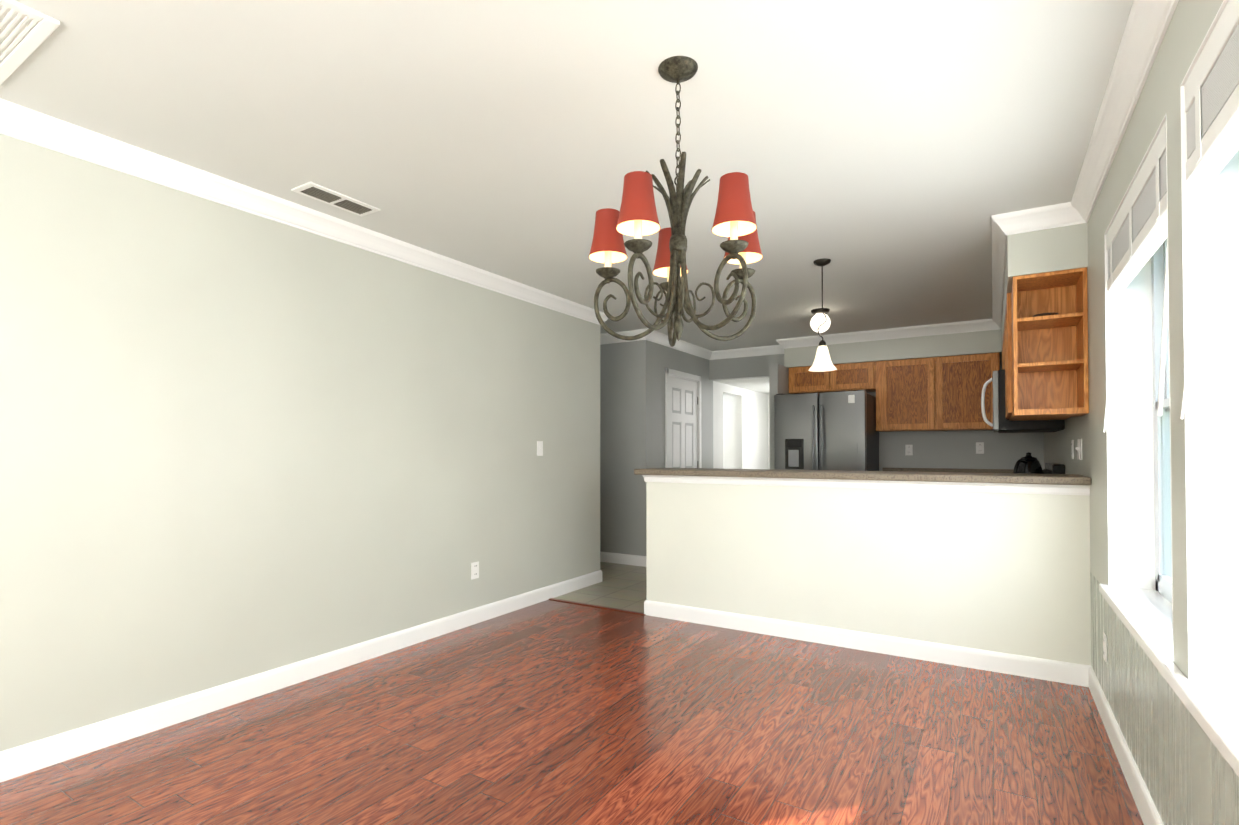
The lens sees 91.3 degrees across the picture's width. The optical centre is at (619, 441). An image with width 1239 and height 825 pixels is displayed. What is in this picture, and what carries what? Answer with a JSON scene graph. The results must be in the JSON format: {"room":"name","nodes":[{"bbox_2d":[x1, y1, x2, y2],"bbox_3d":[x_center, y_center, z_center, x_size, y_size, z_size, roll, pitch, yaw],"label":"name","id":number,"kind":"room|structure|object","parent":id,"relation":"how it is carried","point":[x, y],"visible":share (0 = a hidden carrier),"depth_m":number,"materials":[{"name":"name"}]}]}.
{"room":"dining room","nodes":[
{"label":"dining room","id":0,"kind":"room"},
{"bbox_2d":[0,134,767,751],"bbox_3d":[-0.620,0.044,4.931,0.120,2.440,11.200,-1,-1,32],"label":"wall","id":1,"kind":"structure","parent":0,"point":[236,444],"depth_m":2.92,"materials":[{"name":"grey paint"}]},
{"bbox_2d":[0,570,601,782],"bbox_3d":[-1.833,1.180,2.821,0.014,0.106,6.364,-1,-1,32],"label":"baseboard","id":2,"kind":"structure","parent":1,"relation":"attached to","point":[40,753],"depth_m":2.87,"materials":[{"name":"white wood"}]},
{"bbox_2d":[0,98,608,324],"bbox_3d":[-1.793,-1.158,2.865,0.072,0.098,6.422,-1,-1,32],"label":"crown molding","id":3,"kind":"structure","parent":1,"relation":"attached to","point":[19,122],"depth_m":2.85,"materials":[{"name":"white wood"}]},
{"bbox_2d":[471,561,478,579],"bbox_3d":[-0.996,0.888,4.187,0.008,0.115,0.070,-1,-1,32],"label":"outlet","id":4,"kind":"object","parent":1,"relation":"attached to","point":[474,570],"visible":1,"depth_m":4.18,"materials":[{"name":"white plastic"}]},
{"bbox_2d":[537,441,542,455],"bbox_3d":[-0.625,0.052,4.793,0.016,0.115,0.070,-1,-1,32],"label":"light switch","id":5,"kind":"object","parent":1,"relation":"attached to","point":[539,448],"visible":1,"depth_m":4.79,"materials":[{"name":"white plastic"}]},
{"bbox_2d":[648,331,711,359],"bbox_3d":[0.743,-1.097,6.974,0.072,0.098,1.620,-1,-1,32],"label":"crown molding","id":6,"kind":"structure","parent":1,"relation":"attached to","point":[661,338],"depth_m":6.98,"materials":[{"name":"white"}]},
{"bbox_2d":[669,376,697,467],"bbox_3d":[0.757,0.278,7.029,0.107,2.017,0.794,-1,-1,32],"label":"door","id":7,"kind":"structure","parent":1,"relation":"in","point":[683,400],"depth_m":7.03,"materials":[{"name":"white wood"}]},
{"bbox_2d":[665,368,701,467],"bbox_3d":[0.702,0.244,7.056,0.136,2.102,0.934,-1,-1,32],"label":"door frame","id":8,"kind":"structure","parent":1,"relation":"attached to","point":[680,374],"depth_m":6.96,"materials":[{"name":"white wood"}]},
{"bbox_2d":[0,0,1133,350],"bbox_3d":[-0.508,-1.226,3.570,5.920,0.060,8.970,-1,-1,32],"label":"ceiling","id":9,"kind":"structure","parent":0,"point":[890,158],"depth_m":2.28,"materials":[{"name":"paint"}]},
{"bbox_2d":[0,0,59,84],"bbox_3d":[-2.020,-1.218,1.653,0.560,0.012,0.600,-1,-1,32],"label":"ceiling vent","id":10,"kind":"object","parent":9,"relation":"in","point":[26,32],"visible":0.98,"depth_m":1.80,"materials":[{"name":"white plastic"}]},
{"bbox_2d":[291,182,380,216],"bbox_3d":[-1.400,-1.198,3.010,0.160,0.012,0.380,-1,-1,32],"label":"ceiling vent","id":11,"kind":"object","parent":9,"relation":"in","point":[312,190],"visible":0.98,"depth_m":2.98,"materials":[{"name":"white plastic"}]},
{"bbox_2d":[588,56,762,346],"bbox_3d":[0.178,-0.774,1.960,0.588,0.892,0.573,-1,-1,32],"label":"chandelier","id":12,"kind":"object","parent":9,"relation":"hanging from","point":[636,216],"visible":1,"depth_m":1.94,"materials":[{"name":"brown metal"}]},
{"bbox_2d":[810,308,829,332],"bbox_3d":[1.783,-1.070,5.380,0.170,0.200,0.170,-1,-1,32],"label":"kitchen light","id":13,"kind":"object","parent":9,"relation":"attached to","point":[817,321],"visible":0.85,"depth_m":5.33,"materials":[{"name":"white glass"}]},
{"bbox_2d":[808,258,836,371],"bbox_3d":[1.333,-0.831,3.983,0.180,0.718,0.180,-1,-1,32],"label":"pendant light","id":14,"kind":"object","parent":9,"relation":"hanging from","point":[822,362],"visible":1,"depth_m":3.95,"materials":[{"name":"white glass"}]},
{"bbox_2d":[772,319,991,351],"bbox_3d":[2.658,-1.107,6.302,2.062,0.098,0.092,-1,-1,32],"label":"crown molding","id":15,"kind":"structure","parent":9,"relation":"attached to","point":[974,325],"depth_m":6.23,"materials":[{"name":"white"}]},
{"bbox_2d":[784,329,1001,367],"bbox_3d":[2.973,-1.000,6.342,2.410,0.310,0.350,-1,-1,32],"label":"soffit beam","id":16,"kind":"structure","parent":9,"relation":"attached to","point":[970,343],"depth_m":6.18,"materials":[{"name":"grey paint"}]},
{"bbox_2d":[988,212,1011,329],"bbox_3d":[2.796,-1.134,4.478,0.072,0.098,3.012,-1,-1,32],"label":"crown molding","id":17,"kind":"structure","parent":9,"relation":"attached to","point":[1001,223],"depth_m":3.82,"materials":[{"name":"white wood"}]},
{"bbox_2d":[1001,223,1087,345],"bbox_3d":[2.990,-1.024,4.399,0.340,0.320,2.940,-1,-1,32],"label":"soffit beam","id":18,"kind":"structure","parent":9,"relation":"attached to","point":[1050,250],"depth_m":3.15,"materials":[{"name":"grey paint"}]},
{"bbox_2d":[0,600,1143,824],"bbox_3d":[-0.564,1.239,1.587,3.470,0.050,5.600,-1,-1,32],"label":"floor","id":19,"kind":"structure","parent":0,"point":[550,712],"depth_m":2.45,"materials":[{"name":"brown wood"}]},
{"bbox_2d":[549,598,645,614],"bbox_3d":[-0.188,1.257,4.643,0.900,0.006,0.035,-1,-1,32],"label":"threshold","id":20,"kind":"object","parent":19,"relation":"on","point":[629,611],"depth_m":4.62,"materials":[{"name":"brown wood"}]},
{"bbox_2d":[555,562,646,612],"bbox_3d":[1.442,1.319,6.930,5.670,0.050,5.600,-1,-1,32],"label":"floor","id":21,"kind":"structure","parent":0,"point":[622,586],"depth_m":5.17,"materials":[{"name":"tile"}]},
{"bbox_2d":[774,389,878,470],"bbox_3d":[2.202,0.391,6.424,0.900,1.790,0.887,-1,-1,32],"label":"refrigerator","id":22,"kind":"object","parent":21,"relation":"on","point":[827,431],"visible":0.4,"depth_m":6.08,"materials":[{"name":"grey metal"}]},
{"bbox_2d":[882,468,1013,472],"bbox_3d":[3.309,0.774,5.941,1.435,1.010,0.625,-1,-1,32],"label":"countertop","id":23,"kind":"structure","parent":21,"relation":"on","point":[952,470],"depth_m":6.24,"materials":[{"name":"black stone"}]},
{"bbox_2d":[1043,463,1064,473],"bbox_3d":[2.881,0.708,4.558,0.712,1.100,0.756,-1,-1,32],"label":"range","id":24,"kind":"object","parent":21,"relation":"on","point":[1054,468],"visible":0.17,"depth_m":4.09,"materials":[{"name":"black metal"}]},
{"bbox_2d":[1013,452,1042,473],"bbox_3d":[2.906,0.205,4.307,0.186,0.262,0.308,-1,-1,32],"label":"kettle","id":25,"kind":"object","parent":24,"relation":"on","point":[1028,463],"visible":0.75,"depth_m":4.25,"materials":[{"name":"black metal"}]},
{"bbox_2d":[600,341,635,554],"bbox_3d":[-0.684,0.073,6.921,2.080,2.440,0.120,-1,-1,32],"label":"wall","id":26,"kind":"structure","parent":0,"point":[617,447],"depth_m":6.44,"materials":[{"name":"grey paint"}]},
{"bbox_2d":[600,551,645,566],"bbox_3d":[-0.663,1.239,6.812,2.214,0.106,0.014,-1,-1,32],"label":"baseboard","id":27,"kind":"structure","parent":26,"relation":"attached to","point":[636,560],"depth_m":6.37,"materials":[{"name":"white wood"}]},
{"bbox_2d":[600,328,655,344],"bbox_3d":[-0.653,-1.100,6.806,2.272,0.098,0.072,-1,-1,32],"label":"crown molding","id":28,"kind":"structure","parent":26,"relation":"attached to","point":[606,338],"depth_m":6.36,"materials":[{"name":"white"}]},
{"bbox_2d":[723,394,733,468],"bbox_3d":[0.570,0.146,9.143,2.280,2.360,2.420,-1,-1,32],"label":"wall","id":29,"kind":"structure","parent":0,"point":[728,431],"depth_m":9.72,"materials":[{"name":"white paint"}]},
{"bbox_2d":[716,377,768,394],"bbox_3d":[2.212,-0.804,8.466,1.240,0.060,2.230,-1,-1,32],"label":"ceiling","id":30,"kind":"structure","parent":0,"point":[760,385],"depth_m":8.09,"materials":[{"name":"paint"}]},
{"bbox_2d":[768,395,769,468],"bbox_3d":[2.824,0.256,9.442,1.240,2.150,0.100,-1,-1,32],"label":"wall","id":31,"kind":"structure","parent":0,"point":[768,435],"depth_m":9.66,"materials":[{"name":"white paint"}]},
{"bbox_2d":[769,363,789,468],"bbox_3d":[1.843,0.227,6.816,0.090,2.130,0.700,-1,-1,32],"label":"wall","id":32,"kind":"structure","parent":0,"point":[778,378],"depth_m":6.54,"materials":[{"name":"grey paint"}]},
{"bbox_2d":[646,482,1090,665],"bbox_3d":[1.322,0.737,3.792,2.570,1.020,0.120,-1,-1,32],"label":"wall","id":33,"kind":"structure","parent":0,"point":[1009,573],"depth_m":3.56,"materials":[{"name":"beige paint"}]},
{"bbox_2d":[634,468,1090,484],"bbox_3d":[1.336,0.208,3.874,2.618,0.040,0.460,-1,-1,32],"label":"countertop","id":34,"kind":"structure","parent":33,"relation":"on","point":[1052,479],"depth_m":3.53,"materials":[{"name":"laminate"}]},
{"bbox_2d":[644,600,1083,685],"bbox_3d":[1.268,1.193,3.740,2.554,0.106,0.014,-1,-1,32],"label":"baseboard","id":35,"kind":"structure","parent":33,"relation":"attached to","point":[1006,663],"depth_m":3.56,"materials":[{"name":"white wood"}]},
{"bbox_2d":[642,475,1089,495],"bbox_3d":[1.310,0.255,3.807,2.596,0.055,0.172,-1,-1,32],"label":"trim","id":36,"kind":"structure","parent":33,"relation":"attached to","point":[985,487],"depth_m":3.56,"materials":[{"name":"white wood"}]},
{"bbox_2d":[709,354,1043,470],"bbox_3d":[2.752,0.070,6.739,3.720,2.440,0.120,-1,-1,32],"label":"wall","id":37,"kind":"structure","parent":0,"point":[945,449],"depth_m":6.32,"materials":[{"name":"grey paint"}]},
{"bbox_2d":[712,346,783,359],"bbox_3d":[1.599,-1.092,7.344,0.980,0.098,0.090,-1,-1,32],"label":"crown molding","id":38,"kind":"structure","parent":37,"relation":"attached to","point":[763,350],"depth_m":7.40,"materials":[{"name":"white"}]},
{"bbox_2d":[789,353,999,431],"bbox_3d":[2.840,-0.478,6.421,2.012,0.728,0.336,-1,-1,32],"label":"upper cabinet","id":39,"kind":"object","parent":37,"relation":"attached to","point":[944,393],"visible":0.92,"depth_m":6.12,"materials":[{"name":"brown wood"}]},
{"bbox_2d":[905,445,912,454],"bbox_3d":[3.084,0.086,6.458,0.070,0.115,0.008,-1,-1,32],"label":"outlet","id":40,"kind":"object","parent":37,"relation":"attached to","point":[908,449],"visible":1,"depth_m":6.46,"materials":[{"name":"white plastic"}]},
{"bbox_2d":[976,442,983,453],"bbox_3d":[3.637,0.061,6.117,0.070,0.115,0.008,-1,-1,32],"label":"outlet","id":41,"kind":"object","parent":37,"relation":"attached to","point":[979,447],"visible":1,"depth_m":6.11,"materials":[{"name":"white plastic"}]},
{"bbox_2d":[1044,0,1238,824],"bbox_3d":[1.904,0.001,2.063,0.250,2.440,8.970,-1,-1,32],"label":"wall","id":42,"kind":"structure","parent":0,"point":[1189,775],"depth_m":1.79,"materials":[{"name":"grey paint"}]},
{"bbox_2d":[981,369,1064,432],"bbox_3d":[2.977,-0.291,4.514,0.483,0.427,0.756,-1,-1,32],"label":"microwave","id":43,"kind":"object","parent":42,"relation":"attached to","point":[1001,423],"visible":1,"depth_m":4.25,"materials":[{"name":"black"}]},
{"bbox_2d":[1002,267,1088,420],"bbox_3d":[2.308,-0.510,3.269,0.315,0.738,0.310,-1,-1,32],"label":"upper cabinet","id":44,"kind":"object","parent":42,"relation":"attached to","point":[1049,365],"visible":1,"depth_m":3.33,"materials":[{"name":"brown wood"}]},
{"bbox_2d":[1032,312,1057,316],"bbox_3d":[2.291,-0.670,3.262,0.116,0.026,0.116,-1,-1,32],"label":"plate","id":45,"kind":"object","parent":44,"relation":"on","point":[1045,314],"visible":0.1,"depth_m":3.22,"materials":[{"name":"brown"}]},
{"bbox_2d":[1071,440,1073,458],"bbox_3d":[2.758,0.045,3.692,0.008,0.115,0.070,-1,-1,32],"label":"electrical outlet","id":46,"kind":"object","parent":42,"relation":"attached to","point":[1072,449],"visible":1,"depth_m":3.67,"materials":[{"name":"white plastic"}]},
{"bbox_2d":[1075,439,1079,458],"bbox_3d":[2.597,0.042,3.438,0.016,0.115,0.070,-1,-1,32],"label":"light switch","id":47,"kind":"object","parent":42,"relation":"attached to","point":[1078,451],"visible":1,"depth_m":3.41,"materials":[{"name":"white plastic"}]},
{"bbox_2d":[1103,632,1106,662],"bbox_3d":[2.128,0.900,2.658,0.008,0.115,0.070,-1,-1,32],"label":"outlet","id":48,"kind":"object","parent":42,"relation":"attached to","point":[1104,646],"visible":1,"depth_m":2.64,"materials":[{"name":"white plastic"}]},
{"bbox_2d":[1060,0,1178,226],"bbox_3d":[0.864,-1.190,0.719,0.090,0.098,5.560,-1,-1,32],"label":"crown molding","id":49,"kind":"structure","parent":42,"relation":"attached to","point":[1146,30],"depth_m":2.04,"materials":[{"name":"white wood"}]},
{"bbox_2d":[1084,665,1163,824],"bbox_3d":[0.907,1.148,0.681,0.014,0.106,5.600,-1,-1,32],"label":"baseboard","id":50,"kind":"structure","parent":42,"relation":"attached to","point":[1148,812],"depth_m":2.23,"materials":[{"name":"white wood"}]},
{"bbox_2d":[1103,121,1167,431],"bbox_3d":[1.812,-0.471,2.115,0.086,0.846,1.066,-1,-1,32],"label":"window blind","id":51,"kind":"object","parent":42,"relation":"attached to","point":[1136,235],"visible":0.65,"depth_m":2.00,"materials":[{"name":"white plastic"}]},
{"bbox_2d":[1104,114,1173,660],"bbox_3d":[1.869,-0.149,2.075,0.181,1.501,1.092,-1,-1,32],"label":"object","id":52,"kind":"structure","parent":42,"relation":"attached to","point":[1130,437],"depth_m":2.54,"materials":[{"name":"white"}]},
{"bbox_2d":[1151,239,1171,602],"bbox_3d":[1.939,-0.149,2.031,0.075,1.500,1.082,-1,-1,32],"label":"window","id":53,"kind":"structure","parent":42,"relation":"in","point":[1162,511],"depth_m":2.44,"materials":[{"name":"white plastic"}]},
{"bbox_2d":[1099,584,1238,777],"bbox_3d":[1.539,0.614,1.538,0.230,0.040,2.390,-1,-1,32],"label":"window sill","id":54,"kind":"structure","parent":42,"relation":"attached to","point":[1144,616],"depth_m":1.59,"materials":[{"name":"white wood"}]},
{"bbox_2d":[1180,0,1238,685],"bbox_3d":[1.217,-0.165,1.020,0.181,1.501,1.092,-1,-1,32],"label":"window","id":55,"kind":"structure","parent":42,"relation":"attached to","point":[1211,409],"depth_m":1.50,"materials":[{"name":"white"}]},
{"bbox_2d":[1180,0,1238,418],"bbox_3d":[1.161,-0.486,1.060,0.086,0.846,1.066,-1,-1,32],"label":"window blind","id":56,"kind":"object","parent":42,"relation":"attached to","point":[1211,85],"visible":1,"depth_m":1.36,"materials":[{"name":"white plastic"}]}
]}

